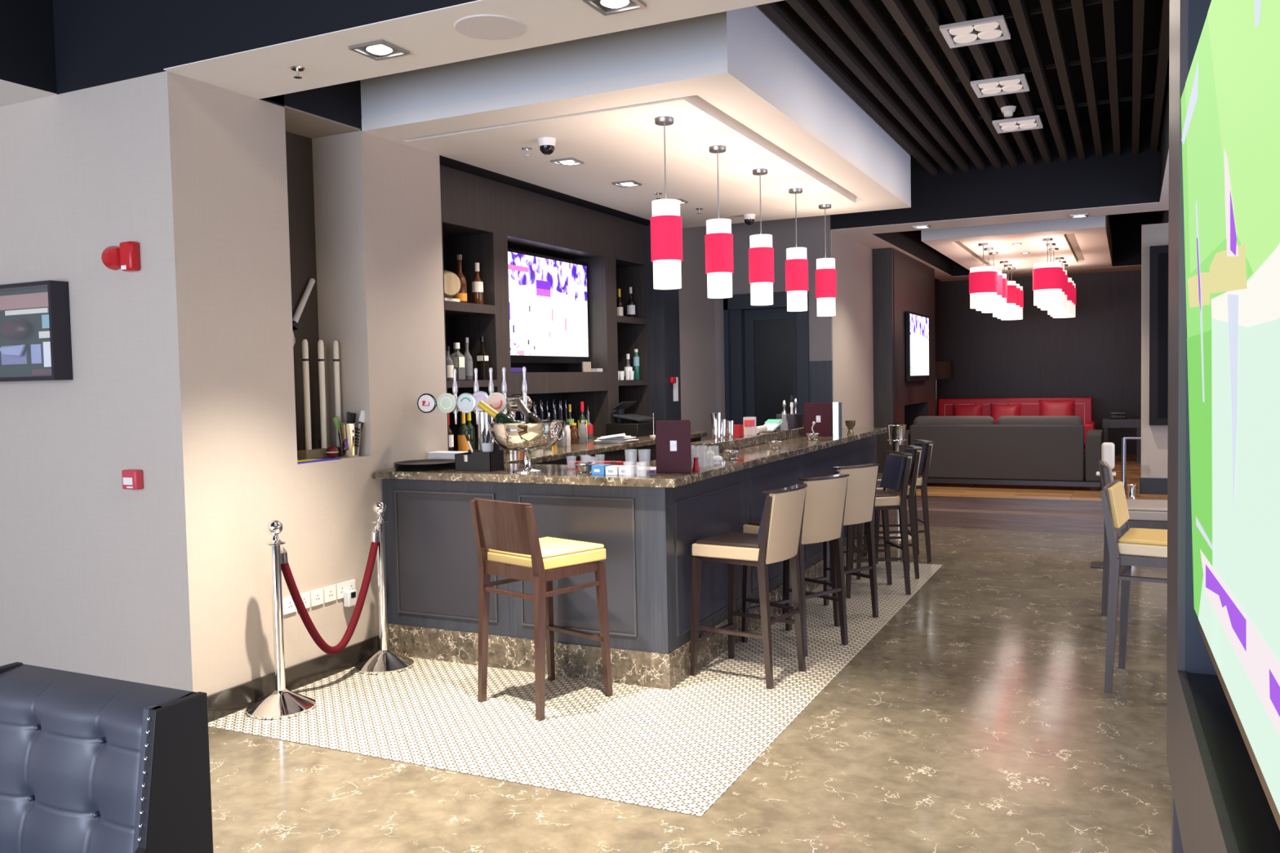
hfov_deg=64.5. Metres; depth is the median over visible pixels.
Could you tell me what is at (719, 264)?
pendant lamp
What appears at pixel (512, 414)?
steel canister
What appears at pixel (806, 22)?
ceiling slats
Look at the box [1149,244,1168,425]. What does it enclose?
display box
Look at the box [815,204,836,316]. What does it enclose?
pendant lamp
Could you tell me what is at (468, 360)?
bottle
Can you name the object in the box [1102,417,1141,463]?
side table
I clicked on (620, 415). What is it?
monitor
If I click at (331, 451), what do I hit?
ball
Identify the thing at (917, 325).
television
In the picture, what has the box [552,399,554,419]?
bottle
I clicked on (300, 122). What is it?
niche
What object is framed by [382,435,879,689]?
bar counter
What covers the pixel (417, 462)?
serving tray
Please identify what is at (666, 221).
pendant lamp
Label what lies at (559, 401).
bottle
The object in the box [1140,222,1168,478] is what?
wall pier
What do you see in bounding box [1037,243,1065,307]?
drum pendant
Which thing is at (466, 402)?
tap
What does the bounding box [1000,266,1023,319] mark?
drum pendant
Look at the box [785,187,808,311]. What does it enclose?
pendant lamp
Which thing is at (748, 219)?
dome camera
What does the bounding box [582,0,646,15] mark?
recessed light
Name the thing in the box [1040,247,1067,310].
drum pendant
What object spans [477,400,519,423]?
champagne bottle
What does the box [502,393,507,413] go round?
faucet
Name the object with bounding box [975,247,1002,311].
drum pendant
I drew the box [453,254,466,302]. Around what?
bottle
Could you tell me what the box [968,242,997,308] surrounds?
drum pendant
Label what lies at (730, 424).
cocktail shaker
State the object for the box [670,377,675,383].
button
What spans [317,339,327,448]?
stump
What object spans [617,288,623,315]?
bottle
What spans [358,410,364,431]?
gadget
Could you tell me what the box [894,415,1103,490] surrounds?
sofa
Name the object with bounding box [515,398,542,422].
champagne bottle
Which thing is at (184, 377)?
wall
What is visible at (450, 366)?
bottle
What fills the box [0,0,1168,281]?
ceiling
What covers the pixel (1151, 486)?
baseboard
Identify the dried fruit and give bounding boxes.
[610,460,617,465]
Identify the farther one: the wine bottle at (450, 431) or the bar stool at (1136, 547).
the wine bottle at (450, 431)
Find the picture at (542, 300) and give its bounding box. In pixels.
[507,263,576,355]
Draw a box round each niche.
[284,105,360,138]
[285,131,321,457]
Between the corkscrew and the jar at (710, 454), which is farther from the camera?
the corkscrew
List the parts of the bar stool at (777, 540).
leg, seat, seat, seat frame, leg, backrest, leg, rail, leg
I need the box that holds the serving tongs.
[464,434,474,452]
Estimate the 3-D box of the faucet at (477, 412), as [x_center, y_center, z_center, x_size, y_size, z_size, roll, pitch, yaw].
[-0.997,-0.110,6.287,0.031,0.190,0.080,0,3,26]
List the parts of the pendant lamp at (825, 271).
rod, lamp shade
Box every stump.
[302,339,311,449]
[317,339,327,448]
[333,340,341,447]
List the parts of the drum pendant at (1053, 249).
lamp shade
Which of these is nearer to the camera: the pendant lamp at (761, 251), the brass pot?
the pendant lamp at (761, 251)
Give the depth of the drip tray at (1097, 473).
8.40 m
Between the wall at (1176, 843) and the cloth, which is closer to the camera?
the wall at (1176, 843)
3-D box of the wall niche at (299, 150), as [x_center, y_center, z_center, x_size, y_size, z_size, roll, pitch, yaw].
[-2.226,-0.772,5.994,0.270,1.928,0.600,0,3,26]
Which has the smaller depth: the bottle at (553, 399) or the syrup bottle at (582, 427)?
the syrup bottle at (582, 427)
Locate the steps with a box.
[879,492,1167,534]
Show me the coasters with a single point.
(593, 370)
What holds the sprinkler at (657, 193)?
attached to the ceiling
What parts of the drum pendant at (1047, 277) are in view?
lamp shade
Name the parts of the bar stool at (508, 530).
leg, backrest, leg, seat frame, seat, seat, leg, leg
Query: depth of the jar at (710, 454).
6.23 m
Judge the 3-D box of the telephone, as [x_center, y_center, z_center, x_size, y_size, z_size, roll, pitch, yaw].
[6.792,-0.160,14.391,0.200,0.090,0.180,0,3,26]
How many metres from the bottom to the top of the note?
0.240 m
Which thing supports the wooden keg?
on the bar cabinet at (482, 218)
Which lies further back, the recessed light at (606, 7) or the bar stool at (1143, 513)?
the bar stool at (1143, 513)
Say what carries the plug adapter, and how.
attached to the wall socket at (350, 584)
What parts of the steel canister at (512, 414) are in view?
lid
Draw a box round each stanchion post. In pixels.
[245,520,315,719]
[355,501,413,675]
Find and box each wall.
[0,71,448,695]
[679,226,715,440]
[714,214,832,418]
[830,230,873,427]
[871,247,894,473]
[893,248,935,430]
[934,270,1141,454]
[1171,788,1183,852]
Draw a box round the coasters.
[591,368,602,372]
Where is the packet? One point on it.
(336, 421)
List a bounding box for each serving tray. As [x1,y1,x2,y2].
[393,459,454,466]
[393,463,454,468]
[393,466,454,471]
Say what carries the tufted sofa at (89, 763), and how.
on the floor at (980, 717)
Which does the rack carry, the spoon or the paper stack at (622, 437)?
the spoon
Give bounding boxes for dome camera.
[537,137,555,155]
[742,213,755,225]
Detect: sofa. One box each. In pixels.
[0,662,213,852]
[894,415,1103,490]
[937,397,1096,452]
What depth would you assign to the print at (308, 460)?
5.75 m
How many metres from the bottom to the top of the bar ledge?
0.070 m
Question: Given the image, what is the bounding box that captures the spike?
[649,415,655,436]
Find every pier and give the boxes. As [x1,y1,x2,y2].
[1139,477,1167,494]
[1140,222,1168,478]
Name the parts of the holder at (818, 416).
emblem plate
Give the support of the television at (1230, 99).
attached to the wall at (1176, 843)
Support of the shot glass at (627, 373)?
in the bar cabinet at (482, 218)
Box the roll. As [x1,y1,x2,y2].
[755,425,767,433]
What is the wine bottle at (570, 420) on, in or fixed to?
on the countertop at (591, 447)
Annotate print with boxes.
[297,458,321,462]
[744,419,755,426]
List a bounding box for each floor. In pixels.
[208,524,1171,852]
[915,454,1167,499]
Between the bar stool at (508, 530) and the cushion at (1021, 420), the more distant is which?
the cushion at (1021, 420)
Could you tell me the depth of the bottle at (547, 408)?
8.74 m
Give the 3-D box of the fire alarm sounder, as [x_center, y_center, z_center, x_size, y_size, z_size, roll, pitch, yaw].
[-2.531,-0.826,4.944,0.190,0.140,0.118,1,4,45]
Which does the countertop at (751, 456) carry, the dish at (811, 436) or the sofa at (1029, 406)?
the dish at (811, 436)
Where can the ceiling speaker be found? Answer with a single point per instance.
(481, 26)
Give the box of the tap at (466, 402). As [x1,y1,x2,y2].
[417,366,532,449]
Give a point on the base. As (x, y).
(320, 452)
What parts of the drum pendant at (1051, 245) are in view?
lamp shade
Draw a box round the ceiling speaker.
[453,13,525,39]
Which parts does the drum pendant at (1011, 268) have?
lamp shade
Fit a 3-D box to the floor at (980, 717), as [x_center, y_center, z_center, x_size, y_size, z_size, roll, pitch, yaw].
[1.278,1.335,7.244,10.000,0.103,22.000,0,3,26]
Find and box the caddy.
[454,449,503,471]
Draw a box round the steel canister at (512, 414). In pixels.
[506,411,518,453]
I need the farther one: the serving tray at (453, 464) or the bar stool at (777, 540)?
the serving tray at (453, 464)
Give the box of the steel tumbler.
[337,413,361,457]
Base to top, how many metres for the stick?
0.259 m
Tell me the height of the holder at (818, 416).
0.285 m
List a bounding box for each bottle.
[445,346,453,380]
[448,413,453,451]
[449,342,465,380]
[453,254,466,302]
[457,411,470,451]
[463,337,472,380]
[466,412,475,449]
[471,262,483,304]
[476,336,488,379]
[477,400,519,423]
[488,414,493,449]
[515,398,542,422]
[539,399,541,419]
[540,402,543,419]
[546,400,548,419]
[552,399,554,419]
[553,404,555,419]
[557,425,566,447]
[558,400,560,420]
[560,400,562,420]
[564,400,567,422]
[564,422,570,446]
[565,404,573,426]
[569,422,577,444]
[577,401,587,439]
[578,419,586,443]
[586,404,593,438]
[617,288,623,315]
[623,353,632,380]
[626,287,635,317]
[632,348,639,379]
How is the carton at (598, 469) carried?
on the countertop at (751, 456)
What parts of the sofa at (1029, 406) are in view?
arm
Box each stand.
[887,424,911,539]
[1090,442,1121,568]
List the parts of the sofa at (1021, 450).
arm, rail, seat, leg, arm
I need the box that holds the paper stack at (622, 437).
[594,433,639,443]
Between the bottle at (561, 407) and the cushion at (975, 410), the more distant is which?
the cushion at (975, 410)
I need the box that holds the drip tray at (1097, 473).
[1095,471,1115,475]
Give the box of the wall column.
[646,225,680,421]
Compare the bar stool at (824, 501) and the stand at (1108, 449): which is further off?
the stand at (1108, 449)
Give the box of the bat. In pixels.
[292,278,315,346]
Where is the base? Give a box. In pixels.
[297,446,341,460]
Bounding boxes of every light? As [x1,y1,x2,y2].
[348,39,409,60]
[550,157,584,166]
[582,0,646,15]
[612,180,641,187]
[677,198,688,204]
[911,224,930,229]
[939,14,1010,48]
[970,73,1029,97]
[992,115,1043,133]
[1069,213,1088,217]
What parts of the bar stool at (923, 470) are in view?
leg, leg, seat, seat, leg, backrest, rail, leg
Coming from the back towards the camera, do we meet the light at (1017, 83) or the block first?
the light at (1017, 83)
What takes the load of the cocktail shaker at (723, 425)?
on the bar ledge
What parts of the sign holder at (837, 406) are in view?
plate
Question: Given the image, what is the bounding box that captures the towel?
[764,419,782,431]
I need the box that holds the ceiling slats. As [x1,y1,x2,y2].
[758,0,1169,175]
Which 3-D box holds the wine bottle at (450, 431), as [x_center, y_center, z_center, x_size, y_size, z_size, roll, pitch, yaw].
[-1.370,0.052,7.228,0.078,0.312,0.078,0,3,26]
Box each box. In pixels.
[511,368,526,372]
[726,424,743,437]
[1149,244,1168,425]
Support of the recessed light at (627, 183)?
in the ceiling
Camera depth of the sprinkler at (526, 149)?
6.54 m
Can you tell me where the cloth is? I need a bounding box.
[566,460,627,466]
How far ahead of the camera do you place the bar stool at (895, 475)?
7.53 m
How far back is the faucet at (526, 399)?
6.11 m
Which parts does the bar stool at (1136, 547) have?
leg, backrest, leg, seat, seat, seat frame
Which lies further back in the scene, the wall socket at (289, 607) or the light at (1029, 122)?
the light at (1029, 122)
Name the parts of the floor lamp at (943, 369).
lamp shade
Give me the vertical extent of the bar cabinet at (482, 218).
3.148 m
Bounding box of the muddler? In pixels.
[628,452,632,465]
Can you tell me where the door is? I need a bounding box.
[723,291,808,436]
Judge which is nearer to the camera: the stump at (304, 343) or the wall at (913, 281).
the stump at (304, 343)
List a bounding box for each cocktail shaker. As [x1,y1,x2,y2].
[711,412,721,441]
[720,418,726,439]
[726,420,733,439]
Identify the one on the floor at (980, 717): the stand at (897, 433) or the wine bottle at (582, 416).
the stand at (897, 433)
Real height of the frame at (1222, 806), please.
1.742 m
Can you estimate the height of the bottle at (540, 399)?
0.361 m
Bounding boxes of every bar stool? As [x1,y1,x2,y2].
[470,497,613,720]
[690,484,807,688]
[741,473,848,657]
[782,462,879,626]
[829,451,912,598]
[851,445,922,579]
[863,440,933,564]
[1097,460,1167,618]
[1100,480,1167,693]
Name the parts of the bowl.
ring handle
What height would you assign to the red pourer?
0.080 m
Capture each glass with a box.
[619,371,624,380]
[624,371,630,380]
[629,371,634,379]
[742,417,755,435]
[1126,484,1137,497]
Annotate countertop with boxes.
[372,427,887,488]
[453,431,707,464]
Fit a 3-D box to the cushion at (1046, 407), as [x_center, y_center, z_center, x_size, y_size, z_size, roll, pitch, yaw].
[6.171,-0.172,15.013,0.500,0.450,0.209,0,3,26]
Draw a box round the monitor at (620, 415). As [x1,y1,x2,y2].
[611,400,636,422]
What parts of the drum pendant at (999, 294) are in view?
lamp shade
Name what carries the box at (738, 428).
on the bar ledge
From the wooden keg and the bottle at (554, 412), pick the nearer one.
the wooden keg
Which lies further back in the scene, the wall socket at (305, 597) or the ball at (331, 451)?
the ball at (331, 451)
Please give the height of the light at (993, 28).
0.020 m
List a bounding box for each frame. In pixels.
[0,280,73,382]
[1166,0,1279,852]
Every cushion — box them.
[913,416,995,425]
[952,404,982,416]
[990,403,1021,424]
[996,415,1082,425]
[1039,399,1075,415]
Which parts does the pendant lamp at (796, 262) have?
rod, lamp shade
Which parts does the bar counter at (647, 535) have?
panel moulding, panel, panel, panel moulding, panel moulding, panel, panel moulding, panel, panel moulding, panel, panel moulding, panel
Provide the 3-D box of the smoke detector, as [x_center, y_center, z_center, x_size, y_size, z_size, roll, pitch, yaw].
[2.727,-2.330,7.503,0.110,0.062,0.110,0,3,26]
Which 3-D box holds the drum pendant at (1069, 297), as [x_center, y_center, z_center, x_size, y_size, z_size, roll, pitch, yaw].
[5.595,-1.876,13.515,0.320,0.750,0.320,0,3,26]
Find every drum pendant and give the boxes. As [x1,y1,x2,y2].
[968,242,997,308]
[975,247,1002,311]
[981,251,1007,312]
[992,260,1016,317]
[997,264,1020,319]
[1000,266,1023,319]
[1032,238,1062,306]
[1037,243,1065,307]
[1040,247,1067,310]
[1047,257,1072,315]
[1050,260,1074,316]
[1052,263,1075,318]
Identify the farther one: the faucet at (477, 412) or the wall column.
the wall column
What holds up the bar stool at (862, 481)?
on the floor at (980, 717)
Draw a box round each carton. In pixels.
[591,463,612,475]
[605,465,624,475]
[618,465,638,475]
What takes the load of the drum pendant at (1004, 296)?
hanging from the ceiling
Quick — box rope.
[280,523,379,654]
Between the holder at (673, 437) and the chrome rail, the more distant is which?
the chrome rail
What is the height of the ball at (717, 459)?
0.044 m
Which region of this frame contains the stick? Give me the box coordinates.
[346,411,351,423]
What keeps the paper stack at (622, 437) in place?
on the countertop at (591, 447)
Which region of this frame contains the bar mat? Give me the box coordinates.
[638,466,656,471]
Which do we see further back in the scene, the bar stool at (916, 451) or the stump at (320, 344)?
the bar stool at (916, 451)
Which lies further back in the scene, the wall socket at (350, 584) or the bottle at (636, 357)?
the bottle at (636, 357)
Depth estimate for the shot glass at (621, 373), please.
9.52 m
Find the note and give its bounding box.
[673,377,678,401]
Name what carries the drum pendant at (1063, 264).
hanging from the ceiling
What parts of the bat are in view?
blade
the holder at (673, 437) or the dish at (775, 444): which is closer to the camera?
the holder at (673, 437)
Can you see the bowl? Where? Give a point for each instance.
(523, 437)
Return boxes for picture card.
[582,361,591,372]
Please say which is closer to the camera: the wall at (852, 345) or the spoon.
the spoon
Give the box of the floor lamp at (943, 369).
[935,360,951,416]
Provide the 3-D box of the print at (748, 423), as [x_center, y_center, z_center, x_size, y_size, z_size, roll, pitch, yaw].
[0.833,-0.025,7.715,0.081,0.050,0.020,-1,3,10]
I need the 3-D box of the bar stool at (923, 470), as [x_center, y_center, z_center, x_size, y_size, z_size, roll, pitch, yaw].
[2.305,0.656,8.999,0.558,1.047,0.436,-1,3,0]
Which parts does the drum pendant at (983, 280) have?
lamp shade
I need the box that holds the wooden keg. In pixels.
[444,270,460,302]
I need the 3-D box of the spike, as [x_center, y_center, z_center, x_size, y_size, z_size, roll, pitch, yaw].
[0.121,-0.016,9.117,0.070,0.210,0.070,0,3,26]
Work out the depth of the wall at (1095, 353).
16.00 m
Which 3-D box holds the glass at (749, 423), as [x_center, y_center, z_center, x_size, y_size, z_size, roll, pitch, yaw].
[0.841,-0.002,7.757,0.100,0.140,0.101,0,3,26]
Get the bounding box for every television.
[507,248,589,363]
[905,311,928,381]
[1180,0,1279,830]
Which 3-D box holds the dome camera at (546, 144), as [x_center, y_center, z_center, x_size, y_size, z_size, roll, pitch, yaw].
[-0.578,-1.739,6.306,0.116,0.095,0.116,0,3,26]
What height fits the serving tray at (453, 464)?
0.012 m
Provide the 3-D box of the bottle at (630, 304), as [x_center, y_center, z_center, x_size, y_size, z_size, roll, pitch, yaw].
[-0.088,-1.206,9.873,0.082,0.302,0.082,0,3,26]
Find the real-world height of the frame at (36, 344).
0.500 m
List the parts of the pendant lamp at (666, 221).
rod, lamp shade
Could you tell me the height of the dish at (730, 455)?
0.058 m
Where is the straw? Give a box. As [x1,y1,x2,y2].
[481,434,484,451]
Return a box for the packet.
[332,416,340,433]
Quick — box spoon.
[793,398,797,413]
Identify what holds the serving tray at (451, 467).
on the countertop at (751, 456)
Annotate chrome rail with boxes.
[1121,435,1140,495]
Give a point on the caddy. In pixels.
(477, 460)
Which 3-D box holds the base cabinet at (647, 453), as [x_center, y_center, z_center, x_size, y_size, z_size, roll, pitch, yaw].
[-0.386,0.726,8.348,0.540,1.083,3.400,0,3,26]
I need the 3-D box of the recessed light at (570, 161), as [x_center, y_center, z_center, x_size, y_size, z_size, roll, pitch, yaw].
[-0.499,-1.810,6.945,0.170,0.016,0.170,0,3,26]
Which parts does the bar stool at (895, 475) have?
leg, leg, seat, seat frame, leg, seat, backrest, rail, leg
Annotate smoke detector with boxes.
[1000,105,1016,116]
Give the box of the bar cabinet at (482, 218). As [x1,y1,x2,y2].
[440,164,650,451]
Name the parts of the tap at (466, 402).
tap handle, tap handle, tap handle, tap handle, tap handle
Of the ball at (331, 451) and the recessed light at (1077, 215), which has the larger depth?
the recessed light at (1077, 215)
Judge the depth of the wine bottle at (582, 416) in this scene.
8.82 m
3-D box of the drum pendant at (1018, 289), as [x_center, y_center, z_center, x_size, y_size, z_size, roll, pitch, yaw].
[5.191,-1.903,14.288,0.320,0.750,0.320,0,3,26]
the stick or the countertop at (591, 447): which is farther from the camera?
the countertop at (591, 447)
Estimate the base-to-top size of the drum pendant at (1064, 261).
0.750 m
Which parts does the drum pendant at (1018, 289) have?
lamp shade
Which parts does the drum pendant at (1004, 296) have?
lamp shade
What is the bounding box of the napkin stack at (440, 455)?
[427,450,468,459]
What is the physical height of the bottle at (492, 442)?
0.332 m
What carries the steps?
attached to the floor at (1132, 468)
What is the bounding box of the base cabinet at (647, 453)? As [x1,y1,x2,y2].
[533,437,701,465]
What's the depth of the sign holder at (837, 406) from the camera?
8.49 m
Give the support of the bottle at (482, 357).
in the bar cabinet at (482, 218)
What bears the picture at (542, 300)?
attached to the television at (548, 295)
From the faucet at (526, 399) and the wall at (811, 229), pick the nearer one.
the faucet at (526, 399)
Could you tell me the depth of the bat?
6.04 m
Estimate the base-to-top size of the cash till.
0.316 m
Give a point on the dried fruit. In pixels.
(613, 463)
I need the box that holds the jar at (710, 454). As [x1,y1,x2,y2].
[706,450,714,458]
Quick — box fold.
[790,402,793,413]
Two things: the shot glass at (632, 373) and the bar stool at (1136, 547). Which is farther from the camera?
the shot glass at (632, 373)
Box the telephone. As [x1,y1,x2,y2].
[1110,412,1126,418]
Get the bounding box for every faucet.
[453,394,457,424]
[474,408,479,424]
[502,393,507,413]
[522,392,532,420]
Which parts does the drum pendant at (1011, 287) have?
lamp shade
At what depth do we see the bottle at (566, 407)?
9.03 m
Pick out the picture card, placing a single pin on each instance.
(586, 366)
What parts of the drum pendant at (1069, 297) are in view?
lamp shade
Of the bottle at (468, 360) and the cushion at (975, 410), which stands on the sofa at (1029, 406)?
the cushion at (975, 410)
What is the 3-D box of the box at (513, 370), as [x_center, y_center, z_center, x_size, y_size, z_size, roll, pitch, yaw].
[-1.037,-0.444,8.007,0.120,0.035,0.340,0,3,26]
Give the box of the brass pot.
[844,420,855,434]
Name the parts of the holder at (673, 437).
emblem plate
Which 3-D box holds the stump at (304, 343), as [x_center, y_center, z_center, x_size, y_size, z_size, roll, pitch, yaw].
[-1.933,-0.184,5.880,0.036,0.640,0.036,0,3,26]
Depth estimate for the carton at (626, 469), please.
5.51 m
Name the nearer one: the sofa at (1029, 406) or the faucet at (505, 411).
the faucet at (505, 411)
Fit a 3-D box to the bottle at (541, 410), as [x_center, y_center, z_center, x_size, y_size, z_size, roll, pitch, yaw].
[-0.812,-0.031,8.427,0.070,0.343,0.070,0,3,26]
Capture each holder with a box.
[655,419,691,472]
[803,402,832,436]
[832,402,842,436]
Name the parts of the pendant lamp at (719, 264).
rod, lamp shade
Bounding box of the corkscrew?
[782,400,786,414]
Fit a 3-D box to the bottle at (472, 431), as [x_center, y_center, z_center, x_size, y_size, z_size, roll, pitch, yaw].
[-1.258,0.024,7.461,0.084,0.342,0.084,0,3,26]
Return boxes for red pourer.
[692,456,700,471]
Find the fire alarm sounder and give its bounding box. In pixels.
[101,240,140,271]
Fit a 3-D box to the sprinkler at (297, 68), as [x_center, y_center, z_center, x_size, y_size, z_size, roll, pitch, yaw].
[-1.619,-1.671,4.793,0.068,0.045,0.068,0,3,26]
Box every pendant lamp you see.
[650,115,682,289]
[704,145,733,298]
[748,168,774,305]
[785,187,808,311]
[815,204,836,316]
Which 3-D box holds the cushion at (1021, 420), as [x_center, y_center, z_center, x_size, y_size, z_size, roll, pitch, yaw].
[4.504,0.087,11.441,0.900,0.410,0.240,0,3,26]
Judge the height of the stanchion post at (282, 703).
0.972 m
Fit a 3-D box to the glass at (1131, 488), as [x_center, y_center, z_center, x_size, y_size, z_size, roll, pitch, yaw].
[5.097,0.664,10.497,0.104,0.120,0.104,0,3,26]
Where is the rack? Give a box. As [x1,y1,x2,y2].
[776,413,803,428]
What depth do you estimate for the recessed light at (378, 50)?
4.53 m
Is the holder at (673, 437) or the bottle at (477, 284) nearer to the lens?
the holder at (673, 437)
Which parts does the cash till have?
drawer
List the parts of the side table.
leg, leg, leg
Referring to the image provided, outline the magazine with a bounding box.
[297,457,341,464]
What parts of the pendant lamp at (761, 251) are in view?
rod, lamp shade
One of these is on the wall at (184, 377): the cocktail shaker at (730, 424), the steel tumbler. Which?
the steel tumbler
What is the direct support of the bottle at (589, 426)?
on the countertop at (591, 447)
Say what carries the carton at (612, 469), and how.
on the countertop at (751, 456)
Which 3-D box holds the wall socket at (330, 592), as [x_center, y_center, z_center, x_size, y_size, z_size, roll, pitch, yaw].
[-1.762,0.952,5.766,0.011,0.090,0.090,0,3,26]
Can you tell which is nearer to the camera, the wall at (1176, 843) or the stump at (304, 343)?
the wall at (1176, 843)
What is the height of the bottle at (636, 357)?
0.302 m
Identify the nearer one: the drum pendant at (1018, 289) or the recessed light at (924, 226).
the recessed light at (924, 226)
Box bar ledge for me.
[690,423,804,453]
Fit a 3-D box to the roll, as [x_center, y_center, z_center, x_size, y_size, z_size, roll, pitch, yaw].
[0.950,0.023,8.006,0.056,0.056,0.221,0,3,26]
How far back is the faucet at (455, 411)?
6.33 m
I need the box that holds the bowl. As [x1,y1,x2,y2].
[486,419,565,472]
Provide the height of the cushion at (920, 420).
0.410 m
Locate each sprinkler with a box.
[289,66,305,78]
[521,147,532,155]
[654,192,662,199]
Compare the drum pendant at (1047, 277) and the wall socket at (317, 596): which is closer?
the wall socket at (317, 596)
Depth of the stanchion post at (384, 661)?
5.87 m
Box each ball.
[325,445,338,457]
[712,455,722,462]
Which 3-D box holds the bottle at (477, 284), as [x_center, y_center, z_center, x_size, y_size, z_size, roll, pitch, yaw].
[-1.205,-1.057,7.519,0.082,0.312,0.082,0,3,26]
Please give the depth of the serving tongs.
5.96 m
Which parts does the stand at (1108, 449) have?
post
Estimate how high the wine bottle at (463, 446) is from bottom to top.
0.342 m
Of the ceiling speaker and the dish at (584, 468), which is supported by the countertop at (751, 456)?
the dish at (584, 468)
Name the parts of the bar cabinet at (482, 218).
panel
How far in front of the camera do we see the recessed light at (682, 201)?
8.57 m
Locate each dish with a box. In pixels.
[574,462,595,474]
[721,449,740,460]
[766,440,782,449]
[804,432,819,440]
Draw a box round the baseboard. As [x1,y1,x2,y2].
[207,635,379,722]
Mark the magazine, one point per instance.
(317, 460)
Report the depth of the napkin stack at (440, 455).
6.50 m
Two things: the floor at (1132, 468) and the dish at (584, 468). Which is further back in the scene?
the floor at (1132, 468)
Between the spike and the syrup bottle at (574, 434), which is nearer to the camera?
the syrup bottle at (574, 434)
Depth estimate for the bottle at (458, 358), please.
7.30 m
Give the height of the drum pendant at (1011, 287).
0.750 m
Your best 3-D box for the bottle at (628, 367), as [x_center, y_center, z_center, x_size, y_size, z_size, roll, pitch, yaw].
[-0.114,-0.575,9.777,0.082,0.252,0.082,0,3,26]
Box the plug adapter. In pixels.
[343,589,356,607]
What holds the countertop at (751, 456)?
on the bar counter at (647, 535)
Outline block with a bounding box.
[463,454,467,462]
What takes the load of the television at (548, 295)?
attached to the bar cabinet at (482, 218)
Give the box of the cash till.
[606,400,655,436]
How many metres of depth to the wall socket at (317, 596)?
5.67 m
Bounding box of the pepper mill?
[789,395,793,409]
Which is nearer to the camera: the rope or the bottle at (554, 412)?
the rope
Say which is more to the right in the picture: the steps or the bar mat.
the steps
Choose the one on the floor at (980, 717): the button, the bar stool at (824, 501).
the bar stool at (824, 501)
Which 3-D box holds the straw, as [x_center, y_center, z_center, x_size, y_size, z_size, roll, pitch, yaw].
[-0.919,0.151,5.944,0.008,0.210,0.032,-3,3,-28]
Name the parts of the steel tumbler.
handle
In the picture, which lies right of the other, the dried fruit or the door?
the door
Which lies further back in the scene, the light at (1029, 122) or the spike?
the spike
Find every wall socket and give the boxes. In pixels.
[282,596,296,615]
[300,591,310,608]
[310,587,323,607]
[324,584,336,603]
[336,579,355,599]
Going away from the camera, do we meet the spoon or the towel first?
the towel
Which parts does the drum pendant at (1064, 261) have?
lamp shade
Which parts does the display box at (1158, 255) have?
panel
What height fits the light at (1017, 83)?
0.020 m
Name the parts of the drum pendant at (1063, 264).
lamp shade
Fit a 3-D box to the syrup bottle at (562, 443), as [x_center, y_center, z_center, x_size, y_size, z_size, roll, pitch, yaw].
[-0.609,0.074,7.929,0.068,0.171,0.068,0,3,26]
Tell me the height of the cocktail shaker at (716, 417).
0.204 m
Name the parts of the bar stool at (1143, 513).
leg, backrest, leg, seat, seat frame, seat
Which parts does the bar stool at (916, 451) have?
leg, leg, seat, seat, leg, backrest, rail, leg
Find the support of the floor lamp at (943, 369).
on the floor at (1132, 468)
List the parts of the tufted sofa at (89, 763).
panel, panel, frame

